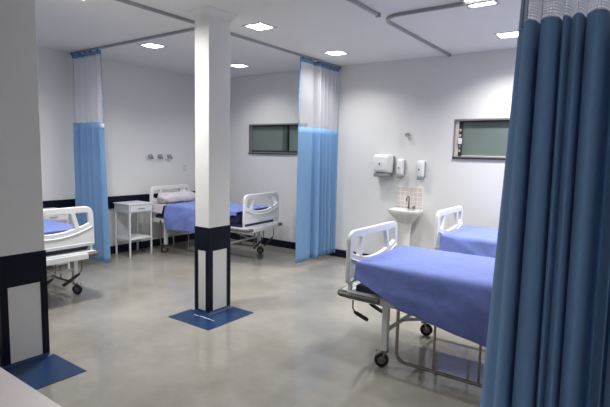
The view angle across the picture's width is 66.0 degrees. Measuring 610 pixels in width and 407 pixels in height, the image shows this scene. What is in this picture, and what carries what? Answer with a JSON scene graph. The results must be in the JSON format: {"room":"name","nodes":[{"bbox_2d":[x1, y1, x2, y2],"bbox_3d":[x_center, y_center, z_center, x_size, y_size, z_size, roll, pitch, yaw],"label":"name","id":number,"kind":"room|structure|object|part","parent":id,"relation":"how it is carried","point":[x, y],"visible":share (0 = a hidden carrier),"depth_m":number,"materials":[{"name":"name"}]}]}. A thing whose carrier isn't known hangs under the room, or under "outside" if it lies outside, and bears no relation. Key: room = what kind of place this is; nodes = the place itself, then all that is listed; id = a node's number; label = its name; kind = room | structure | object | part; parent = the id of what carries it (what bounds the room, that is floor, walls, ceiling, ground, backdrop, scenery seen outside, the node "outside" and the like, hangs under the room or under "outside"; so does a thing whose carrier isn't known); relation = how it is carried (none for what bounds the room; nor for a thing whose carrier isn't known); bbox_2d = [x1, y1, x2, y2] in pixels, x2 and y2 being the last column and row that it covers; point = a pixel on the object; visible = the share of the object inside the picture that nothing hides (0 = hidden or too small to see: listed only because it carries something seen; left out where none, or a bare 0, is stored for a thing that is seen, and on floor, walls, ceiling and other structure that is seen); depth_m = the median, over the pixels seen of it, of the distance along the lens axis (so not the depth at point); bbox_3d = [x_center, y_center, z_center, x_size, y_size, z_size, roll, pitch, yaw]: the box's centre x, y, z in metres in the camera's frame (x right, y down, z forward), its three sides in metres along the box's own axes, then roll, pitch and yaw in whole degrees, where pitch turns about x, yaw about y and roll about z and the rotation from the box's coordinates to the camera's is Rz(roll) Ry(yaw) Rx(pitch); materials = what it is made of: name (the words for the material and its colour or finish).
{"room":"hospital room","nodes":[
{"label":"hospital room","id":0,"kind":"room"},
{"bbox_2d":[37,46,194,245],"bbox_3d":[-4.348,-0.517,5.319,0.200,2.915,9.196,6,7,35],"label":"wall","id":1,"kind":"structure","parent":0,"point":[147,109],"depth_m":7.30,"materials":[{"name":"paint"}]},
{"bbox_2d":[43,191,194,208],"bbox_3d":[-4.273,0.152,5.325,0.020,0.185,8.796,6,7,35],"label":"trim","id":2,"kind":"structure","parent":1,"relation":"attached to","point":[65,203],"depth_m":7.15,"materials":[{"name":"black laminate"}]},
{"bbox_2d":[89,233,194,257],"bbox_3d":[-4.295,0.882,5.399,0.014,0.118,8.782,6,7,35],"label":"baseboard","id":3,"kind":"structure","parent":1,"relation":"attached to","point":[155,242],"depth_m":7.76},
{"bbox_2d":[146,153,153,158],"bbox_3d":[-2.505,-0.769,7.626,0.078,0.102,0.102,6,7,35],"label":"outlet","id":4,"kind":"object","parent":1,"relation":"attached to","point":[148,155],"visible":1,"depth_m":7.61,"materials":[{"name":"white plastic"}]},
{"bbox_2d":[156,153,162,158],"bbox_3d":[-2.396,-0.783,7.778,0.078,0.102,0.102,6,7,35],"label":"outlet","id":5,"kind":"object","parent":1,"relation":"attached to","point":[158,155],"visible":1,"depth_m":7.77,"materials":[{"name":"grey plastic"}]},
{"bbox_2d":[166,153,172,158],"bbox_3d":[-2.285,-0.797,7.931,0.078,0.102,0.102,6,7,35],"label":"outlet","id":6,"kind":"object","parent":1,"relation":"attached to","point":[168,155],"visible":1,"depth_m":7.92,"materials":[{"name":"grey plastic"}]},
{"bbox_2d":[37,239,485,406],"bbox_3d":[-1.338,1.278,3.308,7.699,0.100,9.196,6,7,35],"label":"floor","id":7,"kind":"structure","parent":0,"point":[303,343],"depth_m":3.96,"materials":[{"name":"grey concrete"}]},
{"bbox_2d":[0,0,49,366],"bbox_3d":[-2.218,-0.276,3.486,0.512,2.915,0.407,6,7,35],"label":"pillar","id":8,"kind":"structure","parent":7,"relation":"on","point":[24,317],"depth_m":3.38,"materials":[{"name":"paint"}]},
{"bbox_3d":[-2.071,0.879,3.485,0.003,0.565,0.225,6,7,35],"label":"white panel","id":9,"kind":"part","parent":8,"relation":"part of","materials":[{"name":"paint"}]},
{"bbox_2d":[0,367,61,406],"bbox_3d":[-1.589,1.016,1.711,2.100,0.750,0.719,6,7,35],"label":"desk","id":10,"kind":"object","parent":7,"relation":"on","point":[14,392],"visible":1,"depth_m":1.62,"materials":[{"name":"laminate"}]},
{"bbox_2d":[0,352,85,389],"bbox_3d":[-2.201,1.190,3.351,0.955,0.030,0.800,6,7,35],"label":"floor mat","id":11,"kind":"object","parent":7,"relation":"on","point":[43,370],"visible":0.76,"depth_m":3.39,"materials":[{"name":"blue plastic"}]},
{"bbox_2d":[43,207,69,268],"bbox_3d":[-3.357,0.482,6.119,0.425,0.800,0.424,6,7,35],"label":"bedside table","id":12,"kind":"object","parent":7,"relation":"on","point":[55,217],"visible":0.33,"depth_m":6.06,"materials":[{"name":"white metal"}]},
{"bbox_3d":[-3.203,0.176,5.980,0.012,0.095,0.356,6,7,35],"label":"drawer","id":13,"kind":"part","parent":12,"relation":"part of","materials":[{"name":"white wood"}]},
{"bbox_2d":[43,206,98,293],"bbox_3d":[-3.215,0.474,5.144,1.984,1.027,0.939,6,7,35],"label":"hospital bed","id":14,"kind":"object","parent":7,"relation":"on","point":[62,248],"visible":0.46,"depth_m":4.78,"materials":[{"name":"white plastic"}]},
{"bbox_2d":[43,219,72,234],"bbox_3d":[-3.166,0.285,5.098,1.564,0.130,0.968,6,7,35],"label":"sheet","id":15,"kind":"object","parent":14,"relation":"on","point":[50,227],"visible":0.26,"depth_m":4.96,"materials":[{"name":"blue fabric"}]},
{"bbox_3d":[-3.075,0.645,5.605,1.205,0.432,0.024,6,7,35],"label":"rail","id":16,"kind":"part","parent":14,"relation":"part of","materials":[{"name":"metal"}]},
{"bbox_3d":[-2.484,0.260,4.602,0.054,0.416,0.875,6,7,35],"label":"footboard","id":17,"kind":"part","parent":14,"relation":"part of","materials":[{"name":"white plastic"}]},
{"bbox_3d":[-3.205,0.434,5.139,1.935,0.170,0.860,6,7,35],"label":"frame","id":18,"kind":"part","parent":14,"relation":"part of","materials":[{"name":"white metal"}]},
{"bbox_3d":[-2.528,0.692,5.162,0.048,0.360,0.048,6,7,35],"label":"leg","id":19,"kind":"part","parent":14,"relation":"part of","materials":[{"name":"white metal"}]},
{"bbox_2d":[113,201,152,257],"bbox_3d":[-2.618,0.382,7.202,0.425,0.800,0.424,6,7,35],"label":"bedside table","id":20,"kind":"object","parent":7,"relation":"on","point":[129,207],"visible":1,"depth_m":7.12,"materials":[{"name":"white metal"}]},
{"bbox_3d":[-2.879,0.446,7.167,0.022,0.670,0.022,6,7,35],"label":"leg","id":21,"kind":"part","parent":20,"relation":"part of","materials":[{"name":"white metal"}]},
{"bbox_3d":[-2.594,0.473,6.963,0.022,0.670,0.022,6,7,35],"label":"leg","id":22,"kind":"part","parent":20,"relation":"part of","materials":[{"name":"white metal"}]},
{"bbox_2d":[116,233,150,240],"bbox_3d":[-2.629,0.513,7.223,0.360,0.025,0.380,6,7,35],"label":"shelf","id":23,"kind":"object","parent":20,"relation":"attached to","point":[136,236],"depth_m":7.17,"materials":[{"name":"white metal"}]},
{"bbox_3d":[-2.662,0.418,7.468,0.022,0.670,0.022,6,7,35],"label":"leg","id":24,"kind":"part","parent":20,"relation":"part of","materials":[{"name":"white metal"}]},
{"bbox_3d":[-2.464,0.076,7.063,0.012,0.095,0.356,6,7,35],"label":"drawer","id":25,"kind":"part","parent":20,"relation":"part of","materials":[{"name":"white metal"}]},
{"bbox_3d":[-2.376,0.446,7.264,0.022,0.670,0.022,6,7,35],"label":"leg","id":26,"kind":"part","parent":20,"relation":"part of","materials":[{"name":"white metal"}]},
{"bbox_2d":[168,305,253,330],"bbox_3d":[-0.917,1.081,4.624,0.562,0.030,0.605,6,7,35],"label":"floor mat","id":27,"kind":"object","parent":7,"relation":"on","point":[200,318],"visible":1,"depth_m":4.56,"materials":[{"name":"blue plastic"}]},
{"bbox_2d":[187,5,236,311],"bbox_3d":[-0.911,-0.372,4.645,0.289,2.915,0.372,6,7,35],"label":"pillar","id":28,"kind":"structure","parent":7,"relation":"on","point":[212,226],"depth_m":4.55,"materials":[{"name":"paint"}]},
{"bbox_3d":[-1.018,0.759,4.650,0.107,0.600,0.003,6,7,35],"label":"white panel","id":29,"kind":"part","parent":28,"relation":"part of","materials":[{"name":"laminate"}]},
{"bbox_3d":[-0.854,0.756,4.707,0.003,0.600,0.190,6,7,35],"label":"white panel","id":30,"kind":"part","parent":28,"relation":"part of","materials":[{"name":"paint"}]},
{"bbox_2d":[150,184,281,253],"bbox_3d":[-1.411,0.276,7.360,1.985,1.027,0.939,5,7,30],"label":"hospital bed","id":31,"kind":"object","parent":7,"relation":"on","point":[249,221],"visible":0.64,"depth_m":7.05,"materials":[{"name":"white metal"}]},
{"bbox_3d":[-2.183,0.463,7.374,0.048,0.360,0.048,5,7,30],"label":"leg","id":32,"kind":"part","parent":31,"relation":"part of","materials":[{"name":"white metal"}]},
{"bbox_3d":[-2.233,-0.097,7.809,0.054,0.416,0.875,5,7,30],"label":"headboard","id":33,"kind":"part","parent":31,"relation":"part of","materials":[{"name":"white plastic"}]},
{"bbox_2d":[152,200,194,213],"bbox_3d":[-2.077,0.041,7.731,0.241,0.138,0.965,5,7,30],"label":"sheet","id":34,"kind":"object","parent":31,"relation":"on","point":[158,207],"visible":0.51,"depth_m":7.36,"materials":[{"name":"fabric"}]},
{"bbox_2d":[157,189,194,203],"bbox_3d":[-2.085,-0.121,7.673,0.251,0.196,0.768,5,7,30],"label":"pillow","id":35,"kind":"object","parent":34,"relation":"on","point":[183,195],"visible":0.98,"depth_m":7.52,"materials":[{"name":"fabric"}]},
{"bbox_3d":[-1.755,0.515,7.080,1.205,0.432,0.024,5,7,30],"label":"rail","id":36,"kind":"part","parent":31,"relation":"part of","materials":[{"name":"metal"}]},
{"bbox_3d":[-1.443,0.125,7.369,1.615,0.145,0.810,5,7,30],"label":"mattress","id":37,"kind":"part","parent":31,"relation":"part of","materials":[{"name":"blue plastic"}]},
{"bbox_3d":[-1.402,0.235,7.356,1.935,0.170,0.860,5,7,30],"label":"frame","id":38,"kind":"part","parent":31,"relation":"part of","materials":[{"name":"white metal"}]},
{"bbox_2d":[164,201,273,232],"bbox_3d":[-1.341,0.214,7.317,1.409,0.387,0.994,5,7,30],"label":"sheet","id":39,"kind":"object","parent":31,"relation":"on","point":[177,216],"visible":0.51,"depth_m":7.11,"materials":[{"name":"blue fabric"}]},
{"bbox_3d":[-1.315,0.444,7.832,1.205,0.432,0.024,5,7,30],"label":"rail","id":40,"kind":"part","parent":31,"relation":"part of","materials":[{"name":"metal"}]},
{"bbox_3d":[-0.727,0.487,7.444,0.048,0.360,0.048,5,7,30],"label":"leg","id":41,"kind":"part","parent":31,"relation":"part of","materials":[{"name":"white metal"}]},
{"bbox_3d":[-0.634,0.055,6.890,0.054,0.416,0.875,5,7,30],"label":"footboard","id":42,"kind":"part","parent":31,"relation":"part of","materials":[{"name":"white plastic"}]},
{"bbox_2d":[388,196,422,246],"bbox_3d":[1.361,0.419,6.472,0.450,1.050,0.398,6,7,35],"label":"pedestal sink","id":43,"kind":"object","parent":7,"relation":"on","point":[405,217],"visible":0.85,"depth_m":6.41,"materials":[{"name":"white ceramic"}]},
{"bbox_2d":[388,207,422,223],"bbox_3d":[1.366,0.181,6.446,0.450,0.208,0.398,6,7,35],"label":"basin","id":44,"kind":"object","parent":43,"relation":"in","point":[402,215],"depth_m":6.34,"materials":[{"name":"white ceramic"}]},
{"bbox_2d":[406,196,409,208],"bbox_3d":[1.424,-0.017,6.501,0.048,0.186,0.114,6,7,35],"label":"faucet","id":45,"kind":"object","parent":43,"relation":"on","point":[407,197],"depth_m":6.52,"materials":[{"name":"metal"}]},
{"bbox_2d":[337,221,481,387],"bbox_3d":[1.303,0.744,3.517,1.984,1.027,0.939,6,7,35],"label":"hospital bed","id":46,"kind":"object","parent":7,"relation":"on","point":[357,291],"visible":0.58,"depth_m":3.64,"materials":[{"name":"white plastic"}]},
{"bbox_3d":[1.296,0.703,3.514,1.935,0.170,0.860,6,7,35],"label":"frame","id":47,"kind":"part","parent":46,"relation":"part of","materials":[{"name":"grey metal"}]},
{"bbox_3d":[0.585,0.390,3.999,0.054,0.416,0.875,6,7,35],"label":"footboard","id":48,"kind":"part","parent":46,"relation":"part of","materials":[{"name":"white plastic"}]},
{"bbox_3d":[0.607,0.932,3.543,0.048,0.360,0.048,6,7,35],"label":"leg","id":49,"kind":"part","parent":46,"relation":"part of","materials":[{"name":"white metal"}]},
{"bbox_2d":[354,245,494,346],"bbox_3d":[1.335,0.707,3.482,1.717,0.474,0.987,6,7,35],"label":"sheet","id":50,"kind":"object","parent":46,"relation":"on","point":[451,292],"visible":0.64,"depth_m":3.30,"materials":[{"name":"blue fabric"}]},
{"bbox_3d":[1.155,1.002,3.102,1.205,0.432,0.024,6,7,35],"label":"rail","id":51,"kind":"part","parent":46,"relation":"part of","materials":[{"name":"metal"}]},
{"bbox_2d":[434,206,462,249],"bbox_3d":[2.391,0.613,4.964,1.984,1.027,0.939,6,7,35],"label":"hospital bed","id":52,"kind":"object","parent":7,"relation":"on","point":[439,231],"visible":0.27,"depth_m":5.24,"materials":[{"name":"white plastic"}]},
{"bbox_2d":[439,226,497,257],"bbox_3d":[2.414,0.551,4.934,1.744,0.387,1.024,6,7,35],"label":"sheet","id":53,"kind":"object","parent":52,"relation":"on","point":[472,240],"visible":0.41,"depth_m":4.94,"materials":[{"name":"blue fabric"}]},
{"bbox_2d":[35,0,609,77],"bbox_3d":[-1.273,-1.749,2.984,7.699,0.160,9.196,6,7,35],"label":"ceiling","id":54,"kind":"structure","parent":0,"point":[311,28],"depth_m":5.05,"materials":[{"name":"paint"}]},
{"bbox_2d":[70,27,194,54],"bbox_3d":[-2.132,-1.961,5.715,2.689,0.034,0.040,6,7,35],"label":"rail","id":55,"kind":"object","parent":54,"relation":"attached to","point":[193,28],"visible":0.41,"depth_m":5.58,"materials":[{"name":"metal"}]},
{"bbox_2d":[71,49,110,262],"bbox_3d":[-2.902,-0.628,6.393,0.795,2.798,0.128,5,7,34],"label":"privacy curtain","id":56,"kind":"object","parent":55,"relation":"hanging from","point":[89,137],"visible":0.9,"depth_m":6.35,"materials":[{"name":"blue fabric"}]},
{"bbox_2d":[138,42,167,48],"bbox_3d":[-1.930,-2.035,5.946,0.264,0.085,0.264,6,7,35],"label":"ceiling light","id":57,"kind":"object","parent":54,"relation":"attached to","point":[148,45],"visible":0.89,"depth_m":6.02,"materials":[{"name":"white plastic"}]},
{"bbox_2d":[115,0,340,68],"bbox_3d":[-0.859,-1.875,5.163,0.040,0.034,4.760,6,7,35],"label":"rail","id":58,"kind":"object","parent":54,"relation":"attached to","point":[128,2],"visible":0.84,"depth_m":5.23,"materials":[{"name":"metal"}]},
{"bbox_2d":[295,57,339,262],"bbox_3d":[0.196,-0.601,6.803,0.126,2.808,1.014,5,7,32],"label":"privacy curtain","id":59,"kind":"object","parent":58,"relation":"hanging from","point":[317,147],"visible":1,"depth_m":6.78,"materials":[{"name":"blue fabric"}]},
{"bbox_2d":[230,64,250,67],"bbox_3d":[-1.014,-2.151,7.216,0.264,0.085,0.264,6,7,35],"label":"ceiling light","id":60,"kind":"object","parent":54,"relation":"attached to","point":[232,65],"visible":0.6,"depth_m":7.30,"materials":[{"name":"white plastic"}]},
{"bbox_2d":[242,22,275,31],"bbox_3d":[-0.478,-1.896,4.939,0.264,0.085,0.264,6,7,35],"label":"ceiling light","id":61,"kind":"object","parent":54,"relation":"attached to","point":[259,26],"visible":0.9,"depth_m":5.02,"materials":[{"name":"white plastic"}]},
{"bbox_2d":[322,50,348,55],"bbox_3d":[0.407,-2.008,6.158,0.264,0.085,0.264,6,7,35],"label":"ceiling light","id":62,"kind":"object","parent":54,"relation":"attached to","point":[337,52],"visible":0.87,"depth_m":6.23,"materials":[{"name":"white plastic"}]},
{"bbox_2d":[347,0,380,17],"bbox_3d":[1.056,-1.548,2.485,2.888,0.034,2.720,6,7,35],"label":"rail","id":63,"kind":"object","parent":54,"relation":"attached to","point":[355,2],"visible":1,"depth_m":4.18,"materials":[{"name":"metal"}]},
{"bbox_2d":[386,0,497,56],"bbox_3d":[2.452,-1.726,4.435,2.910,0.034,1.990,6,7,35],"label":"rail","id":64,"kind":"object","parent":54,"relation":"attached to","point":[471,2],"visible":1,"depth_m":4.32,"materials":[{"name":"metal"}]},
{"bbox_2d":[460,0,499,8],"bbox_3d":[1.493,-1.755,4.006,0.264,0.085,0.264,6,7,35],"label":"ceiling light","id":65,"kind":"object","parent":54,"relation":"attached to","point":[479,5],"visible":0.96,"depth_m":4.09,"materials":[{"name":"white plastic"}]},
{"bbox_2d":[494,30,517,38],"bbox_3d":[2.197,-1.851,5.047,0.264,0.085,0.264,6,7,35],"label":"ceiling light","id":66,"kind":"object","parent":54,"relation":"attached to","point":[510,34],"visible":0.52,"depth_m":5.13,"materials":[{"name":"white plastic"}]},
{"bbox_2d":[230,48,516,253],"bbox_3d":[1.321,-0.553,6.783,7.299,2.915,0.200,6,7,35],"label":"wall","id":67,"kind":"structure","parent":0,"point":[380,102],"depth_m":6.72,"materials":[{"name":"paint"}]},
{"bbox_2d":[248,123,305,154],"bbox_3d":[-0.452,-1.087,7.940,1.260,0.515,0.122,6,7,35],"label":"window","id":68,"kind":"structure","parent":67,"relation":"in","point":[280,138],"depth_m":8.01,"materials":[{"name":"green glass"}]},
{"bbox_3d":[-0.929,-1.142,8.315,0.018,0.457,0.065,6,7,35],"label":"sash","id":69,"kind":"part","parent":68,"relation":"part of","materials":[{"name":"grey metal"}]},
{"bbox_3d":[-0.473,-0.839,7.944,1.260,0.020,0.067,6,7,35],"label":"sill","id":70,"kind":"part","parent":68,"relation":"part of","materials":[{"name":"grey metal"}]},
{"bbox_3d":[-0.446,-0.881,7.976,1.236,0.031,0.038,6,7,35],"label":"rail","id":71,"kind":"part","parent":68,"relation":"part of","materials":[{"name":"grey metal"}]},
{"bbox_3d":[-0.431,-1.094,7.966,1.238,0.461,0.010,6,7,35],"label":"pane","id":72,"kind":"part","parent":68,"relation":"part of","materials":[{"name":"green glass"}]},
{"bbox_3d":[-0.437,-1.312,7.930,1.236,0.016,0.038,6,7,35],"label":"rail","id":73,"kind":"part","parent":68,"relation":"part of","materials":[{"name":"grey metal"}]},
{"bbox_2d":[230,232,370,257],"bbox_3d":[1.229,0.845,6.845,7.298,0.118,0.014,6,7,35],"label":"baseboard","id":74,"kind":"structure","parent":67,"relation":"attached to","point":[279,243],"depth_m":8.00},
{"bbox_2d":[373,154,394,176],"bbox_3d":[1.111,-0.542,6.693,0.276,0.322,0.193,6,7,35],"label":"dispenser","id":75,"kind":"object","parent":67,"relation":"attached to","point":[383,164],"visible":1,"depth_m":6.63,"materials":[{"name":"white plastic"}]},
{"bbox_2d":[373,173,391,176],"bbox_3d":[1.115,-0.411,6.726,0.235,0.055,0.154,6,7,35],"label":"tray","id":76,"kind":"object","parent":75,"relation":"attached to","point":[375,174],"depth_m":6.66,"materials":[{"name":"grey plastic"}]},
{"bbox_3d":[1.261,-0.557,6.670,0.008,0.225,0.048,6,7,35],"label":"trim","id":77,"kind":"part","parent":75,"relation":"part of","materials":[{"name":"grey plastic"}]},
{"bbox_2d":[396,159,405,177],"bbox_3d":[1.337,-0.492,6.589,0.106,0.269,0.105,6,7,35],"label":"soap dispenser","id":78,"kind":"object","parent":67,"relation":"attached to","point":[400,172],"visible":1,"depth_m":6.56,"materials":[{"name":"white plastic"}]},
{"bbox_2d":[396,186,422,208],"bbox_3d":[1.461,-0.088,6.595,0.386,0.290,0.010,6,7,35],"label":"tile backsplash","id":79,"kind":"structure","parent":67,"relation":"attached to","point":[415,194],"depth_m":6.58,"materials":[{"name":"beige tile"}]},
{"bbox_2d":[416,160,425,179],"bbox_3d":[1.578,-0.456,6.418,0.106,0.269,0.105,6,7,35],"label":"soap dispenser","id":80,"kind":"object","parent":67,"relation":"attached to","point":[421,164],"visible":1,"depth_m":6.39,"materials":[{"name":"white plastic"}]},
{"bbox_2d":[452,118,509,159],"bbox_3d":[2.486,-0.800,5.844,1.260,0.515,0.122,6,7,35],"label":"window","id":81,"kind":"structure","parent":67,"relation":"in","point":[481,138],"depth_m":6.03,"materials":[{"name":"green glass"}]},
{"bbox_3d":[2.016,-0.854,6.208,0.043,0.457,0.075,6,7,35],"label":"sash","id":82,"kind":"part","parent":81,"relation":"part of","materials":[{"name":"white metal"}]},
{"bbox_3d":[2.465,-0.552,5.848,1.260,0.020,0.067,6,7,35],"label":"sill","id":83,"kind":"part","parent":81,"relation":"part of","materials":[{"name":"grey metal"}]},
{"bbox_3d":[2.525,-0.582,5.857,1.153,0.012,0.038,6,7,35],"label":"rail","id":84,"kind":"part","parent":81,"relation":"part of","materials":[{"name":"white metal"}]},
{"bbox_3d":[2.540,-0.804,5.846,1.155,0.461,0.010,6,7,35],"label":"pane","id":85,"kind":"part","parent":81,"relation":"part of","materials":[{"name":"green glass"}]},
{"bbox_3d":[2.534,-1.022,5.810,1.153,0.016,0.038,6,7,35],"label":"rail","id":86,"kind":"part","parent":81,"relation":"part of","materials":[{"name":"grey metal"}]},
{"bbox_2d":[480,0,609,406],"bbox_3d":[0.851,0.024,1.158,0.860,2.822,0.160,7,8,41],"label":"privacy curtain","id":87,"kind":"object","parent":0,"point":[548,343],"visible":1,"depth_m":1.26,"materials":[{"name":"blue fabric"}]}
]}

